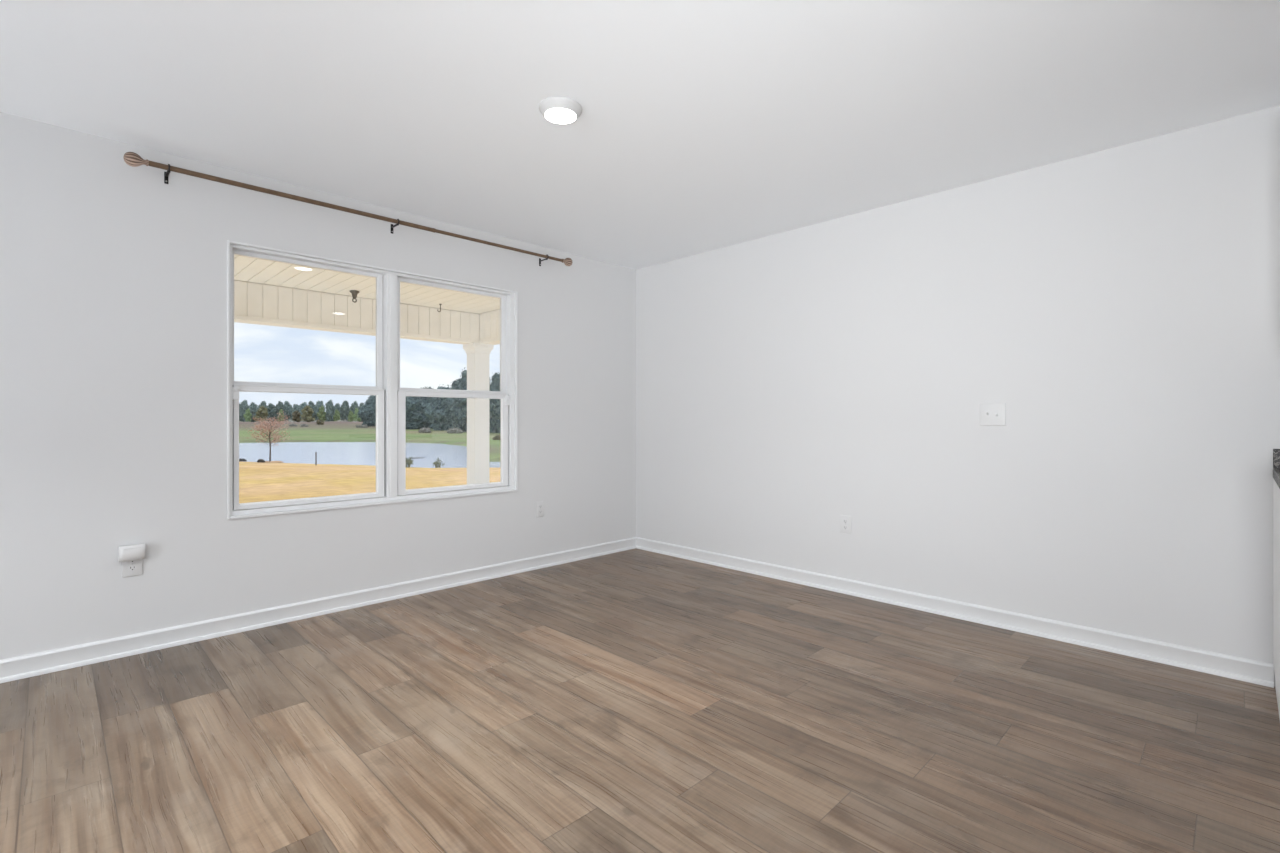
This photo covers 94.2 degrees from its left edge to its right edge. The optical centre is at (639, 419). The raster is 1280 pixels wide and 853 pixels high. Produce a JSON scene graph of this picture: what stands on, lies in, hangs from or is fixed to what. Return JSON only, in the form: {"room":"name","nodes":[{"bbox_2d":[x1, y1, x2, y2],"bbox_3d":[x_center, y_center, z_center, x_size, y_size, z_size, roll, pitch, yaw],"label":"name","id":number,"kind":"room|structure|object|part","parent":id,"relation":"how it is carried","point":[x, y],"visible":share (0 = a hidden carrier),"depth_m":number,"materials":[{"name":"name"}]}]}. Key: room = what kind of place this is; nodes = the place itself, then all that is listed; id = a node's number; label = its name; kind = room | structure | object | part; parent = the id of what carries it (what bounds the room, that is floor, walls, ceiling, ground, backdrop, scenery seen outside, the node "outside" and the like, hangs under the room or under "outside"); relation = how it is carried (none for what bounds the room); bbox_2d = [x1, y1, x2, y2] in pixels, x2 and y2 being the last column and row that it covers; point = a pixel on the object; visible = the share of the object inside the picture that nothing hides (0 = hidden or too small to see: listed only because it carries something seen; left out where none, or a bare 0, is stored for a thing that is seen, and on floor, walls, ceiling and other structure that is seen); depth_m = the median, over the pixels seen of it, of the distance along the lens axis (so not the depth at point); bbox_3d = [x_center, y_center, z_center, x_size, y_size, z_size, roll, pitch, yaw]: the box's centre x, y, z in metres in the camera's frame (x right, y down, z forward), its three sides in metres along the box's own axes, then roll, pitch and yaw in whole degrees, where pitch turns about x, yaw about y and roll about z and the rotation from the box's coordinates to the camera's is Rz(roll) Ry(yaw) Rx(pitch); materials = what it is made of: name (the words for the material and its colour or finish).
{"room":"empty living room","nodes":[
{"label":"empty living room","id":0,"kind":"room"},
{"bbox_2d":[0,112,635,659],"bbox_3d":[-2.643,-0.074,2.744,7.500,2.690,0.150,0,0,-45],"label":"wall","id":1,"kind":"structure","parent":0,"point":[113,275],"depth_m":2.98,"materials":[{"name":"white paint"}]},
{"bbox_2d":[122,559,142,577],"bbox_3d":[-2.429,0.689,2.845,0.077,0.117,0.009,0,0,-45],"label":"wall outlet","id":2,"kind":"object","parent":1,"relation":"attached to","point":[135,567],"visible":0.74,"depth_m":2.84,"materials":[{"name":"white plastic"}]},
{"bbox_2d":[118,543,144,561],"bbox_3d":[-2.412,0.631,2.824,0.095,0.077,0.044,0,0,-45],"label":"plug","id":3,"kind":"object","parent":2,"relation":"attached to","point":[136,551],"visible":1,"depth_m":2.81,"materials":[{"name":"white plastic"}]},
{"bbox_2d":[128,565,136,570],"bbox_3d":[-2.427,0.709,2.843,0.033,0.029,0.003,0,0,-45],"label":"socket","id":4,"kind":"object","parent":2,"relation":"attached to","point":[130,567],"depth_m":2.84,"materials":[{"name":"grey plastic"}]},
{"bbox_2d":[0,537,635,682],"bbox_3d":[-2.583,1.074,2.683,7.200,0.094,0.022,0,0,-45],"label":"baseboard","id":5,"kind":"structure","parent":1,"relation":"attached to","point":[30,665],"depth_m":3.22,"materials":[{"name":"white wood"}]},
{"bbox_2d":[123,152,572,265],"bbox_3d":[-1.483,-1.210,3.704,2.628,0.085,0.123,0,0,-45],"label":"curtain rod","id":6,"kind":"object","parent":1,"relation":"attached to","point":[132,159],"visible":1,"depth_m":3.28,"materials":[{"name":"brown metal"}]},
{"bbox_2d":[227,240,517,519],"bbox_3d":[-1.565,-0.210,3.771,1.776,1.462,0.112,0,0,-45],"label":"window","id":7,"kind":"structure","parent":1,"relation":"in","point":[390,398],"depth_m":3.72,"materials":[{"name":"white plastic"}]},
{"bbox_3d":[-1.913,-0.546,3.474,0.798,0.746,0.028,0,0,-45],"label":"sash","id":8,"kind":"part","parent":7,"relation":"part of","materials":[{"name":"clear glass"}]},
{"bbox_3d":[-1.886,0.144,3.446,0.792,0.670,0.036,0,0,-45],"label":"sash","id":9,"kind":"part","parent":7,"relation":"part of","materials":[{"name":"white plastic"}]},
{"bbox_3d":[-1.285,-0.546,4.096,0.817,0.746,0.028,0,0,-45],"label":"sash","id":10,"kind":"part","parent":7,"relation":"part of","materials":[{"name":"clear glass"}]},
{"bbox_3d":[-1.258,0.144,4.070,0.811,0.670,0.036,0,0,-45],"label":"sash","id":11,"kind":"part","parent":7,"relation":"part of","materials":[{"name":"white plastic"}]},
{"bbox_2d":[536,501,543,516],"bbox_3d":[-0.755,0.676,4.506,0.077,0.117,0.009,0,0,-45],"label":"wall outlet","id":12,"kind":"object","parent":1,"relation":"attached to","point":[539,505],"visible":1,"depth_m":4.50,"materials":[{"name":"white plastic"}]},
{"bbox_2d":[0,548,1279,852],"bbox_3d":[0.368,1.121,-0.290,7.200,0.001,8.400,0,0,-45],"label":"floor","id":13,"kind":"structure","parent":0,"point":[635,700],"depth_m":2.10,"materials":[{"name":"wood"}]},
{"bbox_2d":[1273,478,1279,718],"bbox_3d":[2.868,0.682,1.857,0.622,0.877,1.202,0,0,-45],"label":"base cabinet","id":14,"kind":"object","parent":13,"relation":"on","point":[1276,490],"visible":0.79,"depth_m":2.27,"materials":[{"name":"white paint"}]},
{"bbox_2d":[1273,449,1279,487],"bbox_3d":[2.868,0.182,1.844,0.645,0.123,1.223,0,0,-45],"label":"countertop","id":15,"kind":"structure","parent":14,"relation":"on","point":[1276,452],"depth_m":2.48,"materials":[{"name":"grey stone"}]},
{"bbox_2d":[0,0,1279,269],"bbox_3d":[0.368,-1.379,-0.290,7.500,0.120,8.700,0,0,-45],"label":"ceiling","id":16,"kind":"structure","parent":0,"point":[702,126],"depth_m":2.42,"materials":[{"name":"white paint"}]},
{"bbox_2d":[539,97,581,123],"bbox_3d":[-0.336,-1.299,2.513,0.181,0.040,0.181,0,0,-45],"label":"recessed light","id":17,"kind":"object","parent":16,"relation":"in","point":[557,110],"visible":1,"depth_m":2.47,"materials":[{"name":"grey plastic"}]},
{"bbox_2d":[545,108,575,123],"bbox_3d":[-0.336,-1.284,2.513,0.130,0.009,0.130,0,0,-45],"label":"diffuser","id":18,"kind":"object","parent":17,"relation":"attached to","point":[554,115],"depth_m":2.50,"materials":[{"name":"white plastic"}]},
{"bbox_2d":[636,105,1279,685],"bbox_3d":[3.029,-0.074,2.246,0.150,2.690,8.550,0,0,-45],"label":"wall","id":19,"kind":"structure","parent":0,"point":[1121,304],"depth_m":3.18,"materials":[{"name":"white paint"}]},
{"bbox_2d":[840,515,850,533],"bbox_3d":[1.330,0.676,3.845,0.009,0.117,0.077,0,0,-45],"label":"wall outlet","id":20,"kind":"object","parent":19,"relation":"attached to","point":[845,521],"visible":1,"depth_m":3.84,"materials":[{"name":"white plastic"}]},
{"bbox_2d":[636,537,1273,687],"bbox_3d":[1.309,1.074,3.857,0.022,0.094,3.838,0,0,-45],"label":"baseboard","id":21,"kind":"structure","parent":19,"relation":"attached to","point":[1228,666],"depth_m":3.18,"materials":[{"name":"white wood"}]},
{"bbox_2d":[980,403,1005,425],"bbox_3d":[1.920,-0.031,3.241,0.022,0.123,0.126,0,0,-45],"label":"cable wall plate","id":22,"kind":"object","parent":19,"relation":"attached to","point":[991,414],"visible":1,"depth_m":3.24,"materials":[{"name":"white plastic"}]},
{"bbox_2d":[1273,449,1279,468],"bbox_3d":[3.089,0.164,2.063,0.022,0.085,1.222,0,0,-45],"label":"backsplash","id":23,"kind":"structure","parent":19,"relation":"attached to","point":[1276,452],"depth_m":2.48,"materials":[{"name":"stone"}]},
{"label":"outside","id":24,"kind":"structure","parent":0,"visible":0},
{"bbox_2d":[239,442,499,467],"bbox_3d":[-62.773,3.121,57.083,108.000,0.001,118.000,0,0,-45],"label":"pond","id":25,"kind":"structure","parent":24,"point":[341,453],"depth_m":57.09,"materials":[{"name":"blue liquid"}]},
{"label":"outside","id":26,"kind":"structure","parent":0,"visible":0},
{"bbox_2d":[239,421,499,461],"bbox_3d":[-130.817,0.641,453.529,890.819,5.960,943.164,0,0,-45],"label":"bank","id":27,"kind":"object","parent":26,"point":[331,431],"visible":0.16,"depth_m":104.95,"materials":[{"name":"green plant"}]},
{"bbox_2d":[239,400,250,421],"bbox_3d":[-182.926,-3.746,274.776,4.983,12.108,5.205,0,0,39],"label":"tree","id":28,"kind":"object","parent":27,"relation":"on","point":[243,406],"visible":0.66,"depth_m":273.63,"materials":[{"name":"green plant"}]},
{"bbox_2d":[243,408,251,421],"bbox_3d":[-170.155,-1.553,257.922,3.339,7.519,3.251,0,0,-38],"label":"tree","id":29,"kind":"object","parent":27,"relation":"on","point":[247,415],"visible":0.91,"depth_m":257.43,"materials":[{"name":"green plant"}]},
{"bbox_2d":[250,402,258,421],"bbox_3d":[-189.396,-3.555,291.252,5.969,11.415,6.351,0,0,42],"label":"tree","id":30,"kind":"object","parent":27,"relation":"on","point":[253,405],"visible":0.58,"depth_m":290.07,"materials":[{"name":"green plant"}]},
{"bbox_2d":[254,405,267,420],"bbox_3d":[-166.602,-1.948,261.546,6.345,9.142,6.250,0,0,38],"label":"tree","id":31,"kind":"object","parent":27,"relation":"on","point":[262,412],"visible":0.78,"depth_m":260.91,"materials":[{"name":"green plant"}]},
{"bbox_2d":[255,400,267,418],"bbox_3d":[-170.627,-3.287,268.389,5.426,11.210,5.967,0,0,-10],"label":"tree","id":32,"kind":"object","parent":27,"relation":"on","point":[263,403],"visible":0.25,"depth_m":268.01,"materials":[{"name":"green plant"}]},
{"bbox_2d":[267,403,275,421],"bbox_3d":[-177.358,-3.165,286.261,6.046,10.671,6.314,0,0,28],"label":"tree","id":33,"kind":"object","parent":27,"relation":"on","point":[271,407],"visible":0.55,"depth_m":284.60,"materials":[{"name":"green plant"}]},
{"bbox_2d":[273,400,285,421],"bbox_3d":[-166.449,-3.480,274.925,6.010,11.558,5.649,0,0,32],"label":"tree","id":34,"kind":"object","parent":27,"relation":"on","point":[280,405],"visible":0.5,"depth_m":274.00,"materials":[{"name":"green plant"}]},
{"bbox_2d":[277,409,284,420],"bbox_3d":[-155.861,-1.432,258.055,3.156,7.298,3.241,0,0,-21],"label":"tree","id":35,"kind":"object","parent":27,"relation":"on","point":[280,410],"visible":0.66,"depth_m":257.49,"materials":[{"name":"green plant"}]},
{"bbox_2d":[284,401,292,420],"bbox_3d":[-171.540,-3.701,289.928,5.926,11.860,6.517,0,0,-23],"label":"tree","id":36,"kind":"object","parent":27,"relation":"on","point":[288,406],"visible":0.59,"depth_m":288.52,"materials":[{"name":"green plant"}]},
{"bbox_2d":[290,404,301,421],"bbox_3d":[-155.626,-2.715,269.412,5.164,9.959,4.944,0,0,-16],"label":"tree","id":37,"kind":"object","parent":27,"relation":"on","point":[295,407],"visible":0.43,"depth_m":268.60,"materials":[{"name":"green plant"}]},
{"bbox_2d":[292,411,300,421],"bbox_3d":[-148.948,-0.979,258.013,4.688,6.857,4.759,0,0,34],"label":"tree","id":38,"kind":"object","parent":27,"relation":"on","point":[296,415],"visible":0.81,"depth_m":257.24,"materials":[{"name":"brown plant"}]},
{"bbox_2d":[299,402,307,420],"bbox_3d":[-160.536,-3.442,283.988,7.034,11.372,6.612,0,0,-25],"label":"tree","id":39,"kind":"object","parent":27,"relation":"on","point":[304,404],"visible":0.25,"depth_m":282.73,"materials":[{"name":"green plant"}]},
{"bbox_2d":[301,406,315,421],"bbox_3d":[-142.937,-1.971,255.913,6.504,9.371,6.407,0,0,-43],"label":"tree","id":40,"kind":"object","parent":27,"relation":"on","point":[307,412],"visible":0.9,"depth_m":254.99,"materials":[{"name":"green plant"}]},
{"bbox_2d":[308,400,318,420],"bbox_3d":[-152.438,-3.433,276.854,5.838,11.495,6.421,0,0,-29],"label":"tree","id":41,"kind":"object","parent":27,"relation":"on","point":[311,404],"visible":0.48,"depth_m":275.84,"materials":[{"name":"green plant"}]},
{"bbox_2d":[316,419,323,424],"bbox_3d":[-107.737,0.702,200.072,2.711,2.142,2.468,0,0,-45],"label":"shrub","id":42,"kind":"object","parent":27,"relation":"on","point":[320,422],"visible":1,"depth_m":199.51,"materials":[{"name":"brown plant"}]},
{"bbox_2d":[316,401,325,419],"bbox_3d":[-156.117,-3.843,289.376,6.484,12.232,6.208,0,0,-4],"label":"tree","id":43,"kind":"object","parent":27,"relation":"on","point":[319,403],"visible":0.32,"depth_m":288.48,"materials":[{"name":"green plant"}]},
{"bbox_2d":[317,406,325,421],"bbox_3d":[-136.963,-2.076,255.903,3.825,8.846,3.929,0,0,44],"label":"tree","id":44,"kind":"object","parent":27,"relation":"on","point":[321,414],"visible":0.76,"depth_m":255.24,"materials":[{"name":"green plant"}]},
{"bbox_2d":[325,399,335,421],"bbox_3d":[-139.327,-3.605,267.078,5.732,12.027,5.387,0,0,-28],"label":"tree","id":45,"kind":"object","parent":27,"relation":"on","point":[330,412],"visible":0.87,"depth_m":265.86,"materials":[{"name":"green plant"}]},
{"bbox_2d":[333,409,339,420],"bbox_3d":[-131.414,-1.356,258.004,3.192,7.188,3.108,0,0,25],"label":"tree","id":46,"kind":"object","parent":27,"relation":"on","point":[336,416],"visible":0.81,"depth_m":257.37,"materials":[{"name":"green plant"}]},
{"bbox_2d":[335,403,340,418],"bbox_3d":[-144.347,-3.032,282.427,5.557,10.526,6.111,0,0,-15],"label":"tree","id":47,"kind":"object","parent":27,"relation":"on","point":[337,405],"visible":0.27,"depth_m":282.04,"materials":[{"name":"green plant"}]},
{"bbox_2d":[340,401,351,420],"bbox_3d":[-137.422,-3.610,277.163,5.343,11.920,5.115,0,0,39],"label":"tree","id":48,"kind":"object","parent":27,"relation":"on","point":[344,409],"visible":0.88,"depth_m":275.71,"materials":[{"name":"green plant"}]},
{"bbox_2d":[348,410,353,421],"bbox_3d":[-123.897,-1.088,255.040,2.947,6.635,2.869,0,0,-4],"label":"tree","id":49,"kind":"object","parent":27,"relation":"on","point":[350,417],"visible":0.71,"depth_m":254.49,"materials":[{"name":"green plant"}]},
{"bbox_2d":[350,401,358,412],"bbox_3d":[-139.026,-3.760,289.795,5.543,12.062,5.897,0,0,36],"label":"tree","id":50,"kind":"object","parent":27,"relation":"on","point":[354,405],"visible":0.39,"depth_m":288.73,"materials":[{"name":"green plant"}]},
{"bbox_2d":[352,408,360,421],"bbox_3d":[-119.871,-1.551,252.001,3.438,7.740,3.347,0,0,27],"label":"tree","id":51,"kind":"object","parent":27,"relation":"on","point":[355,415],"visible":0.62,"depth_m":251.28,"materials":[{"name":"green plant"}]},
{"bbox_2d":[356,424,367,427],"bbox_3d":[-82.382,1.817,176.008,2.988,1.294,3.048,0,0,-45],"label":"shrub","id":52,"kind":"object","parent":27,"relation":"on","point":[363,425],"visible":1,"depth_m":175.72,"materials":[{"name":"plant"}]},
{"bbox_2d":[357,395,375,425],"bbox_3d":[-89.558,-3.001,199.816,10.769,12.112,9.212,0,0,19],"label":"oak tree","id":53,"kind":"object","parent":27,"relation":"on","point":[365,413],"visible":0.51,"depth_m":197.18,"materials":[{"name":"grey plant"}]},
{"bbox_2d":[371,399,375,425],"bbox_3d":[-74.703,-2.566,177.910,10.866,12.328,10.883,0,0,-29],"label":"oak tree","id":54,"kind":"object","parent":27,"relation":"on","point":[374,403],"visible":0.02,"depth_m":175.64,"materials":[{"name":"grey plant"}]},
{"bbox_2d":[406,396,429,428],"bbox_3d":[-62.522,-2.513,160.203,11.965,12.191,10.235,0,0,-24],"label":"oak tree","id":55,"kind":"object","parent":27,"relation":"on","point":[415,419],"visible":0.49,"depth_m":157.75,"materials":[{"name":"green plant"}]},
{"bbox_2d":[418,427,430,432],"bbox_3d":[-44.124,2.093,122.005,2.429,1.547,2.267,0,0,-45],"label":"shrub","id":56,"kind":"object","parent":27,"relation":"on","point":[424,430],"visible":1,"depth_m":121.66,"materials":[{"name":"plant"}]},
{"bbox_2d":[420,386,433,427],"bbox_3d":[-61.529,-2.991,171.854,10.866,13.525,10.883,0,0,-3],"label":"oak tree","id":57,"kind":"object","parent":27,"relation":"on","point":[427,399],"visible":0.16,"depth_m":169.61,"materials":[{"name":"green plant"}]},
{"bbox_2d":[423,384,454,429],"bbox_3d":[-48.504,-2.563,146.124,8.188,12.544,9.572,0,0,43],"label":"oak tree","id":58,"kind":"object","parent":27,"relation":"on","point":[438,410],"visible":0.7,"depth_m":143.68,"materials":[{"name":"green plant"}]},
{"bbox_2d":[447,379,457,389],"bbox_3d":[-50.347,-3.699,163.968,8.706,15.438,8.693,0,0,44],"label":"oak tree","id":59,"kind":"object","parent":27,"relation":"on","point":[454,382],"visible":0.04,"depth_m":162.75,"materials":[{"name":"green plant"}]},
{"bbox_2d":[447,427,462,432],"bbox_3d":[-36.798,2.158,118.043,2.744,1.491,2.756,0,0,-45],"label":"shrub","id":60,"kind":"object","parent":27,"relation":"on","point":[453,430],"visible":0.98,"depth_m":117.63,"materials":[{"name":"plant"}]},
{"bbox_2d":[450,368,466,431],"bbox_3d":[-38.122,-4.021,133.978,9.212,16.282,10.769,0,0,4],"label":"oak tree","id":61,"kind":"object","parent":27,"relation":"on","point":[458,412],"visible":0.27,"depth_m":131.08,"materials":[{"name":"green plant"}]},
{"bbox_2d":[489,372,499,432],"bbox_3d":[-29.491,-2.964,124.091,7.606,14.206,7.618,0,0,-11],"label":"oak tree","id":62,"kind":"object","parent":27,"relation":"on","point":[494,404],"visible":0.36,"depth_m":121.69,"materials":[{"name":"green plant"}]},
{"bbox_2d":[492,434,499,439],"bbox_3d":[-20.104,2.487,83.989,1.297,0.968,1.297,0,0,-45],"label":"shrub","id":63,"kind":"object","parent":27,"relation":"on","point":[497,437],"visible":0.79,"depth_m":83.72,"materials":[{"name":"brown plant"}]},
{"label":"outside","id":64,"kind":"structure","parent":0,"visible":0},
{"bbox_2d":[239,462,499,502],"bbox_3d":[38.869,2.509,41.931,582.472,2.224,288.108,0,0,-45],"label":"lawn","id":65,"kind":"structure","parent":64,"point":[258,481],"depth_m":14.37,"materials":[{"name":"yellow plant"}]},
{"bbox_2d":[249,413,292,460],"bbox_3d":[-27.271,1.256,43.558,2.942,3.917,2.953,0,0,1],"label":"sapling","id":66,"kind":"object","parent":65,"relation":"on","point":[279,421],"visible":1,"depth_m":43.55,"materials":[{"name":"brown plant"}]},
{"bbox_2d":[264,461,281,462],"bbox_3d":[-27.135,3.094,43.600,1.700,0.142,1.700,0,0,-45],"label":"mulch bed","id":67,"kind":"object","parent":65,"relation":"on","point":[265,461],"visible":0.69,"depth_m":43.38,"materials":[{"name":"beige"}]},
{"bbox_2d":[406,457,413,466],"bbox_3d":[-15.021,2.678,38.278,0.970,0.792,0.930,0,0,-45],"label":"plant","id":68,"kind":"object","parent":65,"relation":"on","point":[409,462],"visible":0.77,"depth_m":38.27,"materials":[{"name":"green plant"}]},
{"bbox_2d":[432,459,444,467],"bbox_3d":[-12.762,2.725,37.608,0.713,0.718,0.622,0,0,-45],"label":"plant","id":69,"kind":"object","parent":65,"relation":"on","point":[437,464],"visible":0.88,"depth_m":37.53,"materials":[{"name":"green plant"}]},
{"bbox_3d":[-3.735,1.321,4.021,8.050,0.160,3.200,0,0,-45],"label":"porch slab","id":70,"kind":"object","parent":65,"relation":"on","visible":0},
{"bbox_2d":[463,343,493,483],"bbox_3d":[-2.040,0.145,7.494,0.274,2.192,0.274,0,0,-45],"label":"porch column","id":71,"kind":"structure","parent":70,"relation":"on","point":[477,353],"depth_m":7.41,"materials":[{"name":"white paint"}]},
{"bbox_2d":[234,280,499,344],"bbox_3d":[-3.735,-1.162,3.866,7.838,0.434,2.980,0,0,-45],"label":"beam","id":72,"kind":"structure","parent":71,"relation":"on","point":[254,303],"depth_m":6.29,"materials":[{"name":"beige wood"}]},
{"bbox_2d":[234,255,499,313],"bbox_3d":[-3.724,-1.349,3.870,7.858,0.060,2.970,0,0,-45],"label":"ceiling","id":73,"kind":"structure","parent":72,"relation":"attached to","point":[249,269],"depth_m":5.83,"materials":[{"name":"beige paint"}]},
{"bbox_2d":[350,290,358,302],"bbox_3d":[-2.921,-1.260,6.083,0.096,0.118,0.096,0,0,-45],"label":"hanger","id":74,"kind":"object","parent":73,"relation":"attached to","point":[354,292],"visible":1,"depth_m":6.06,"materials":[{"name":"brown metal"}]}
]}

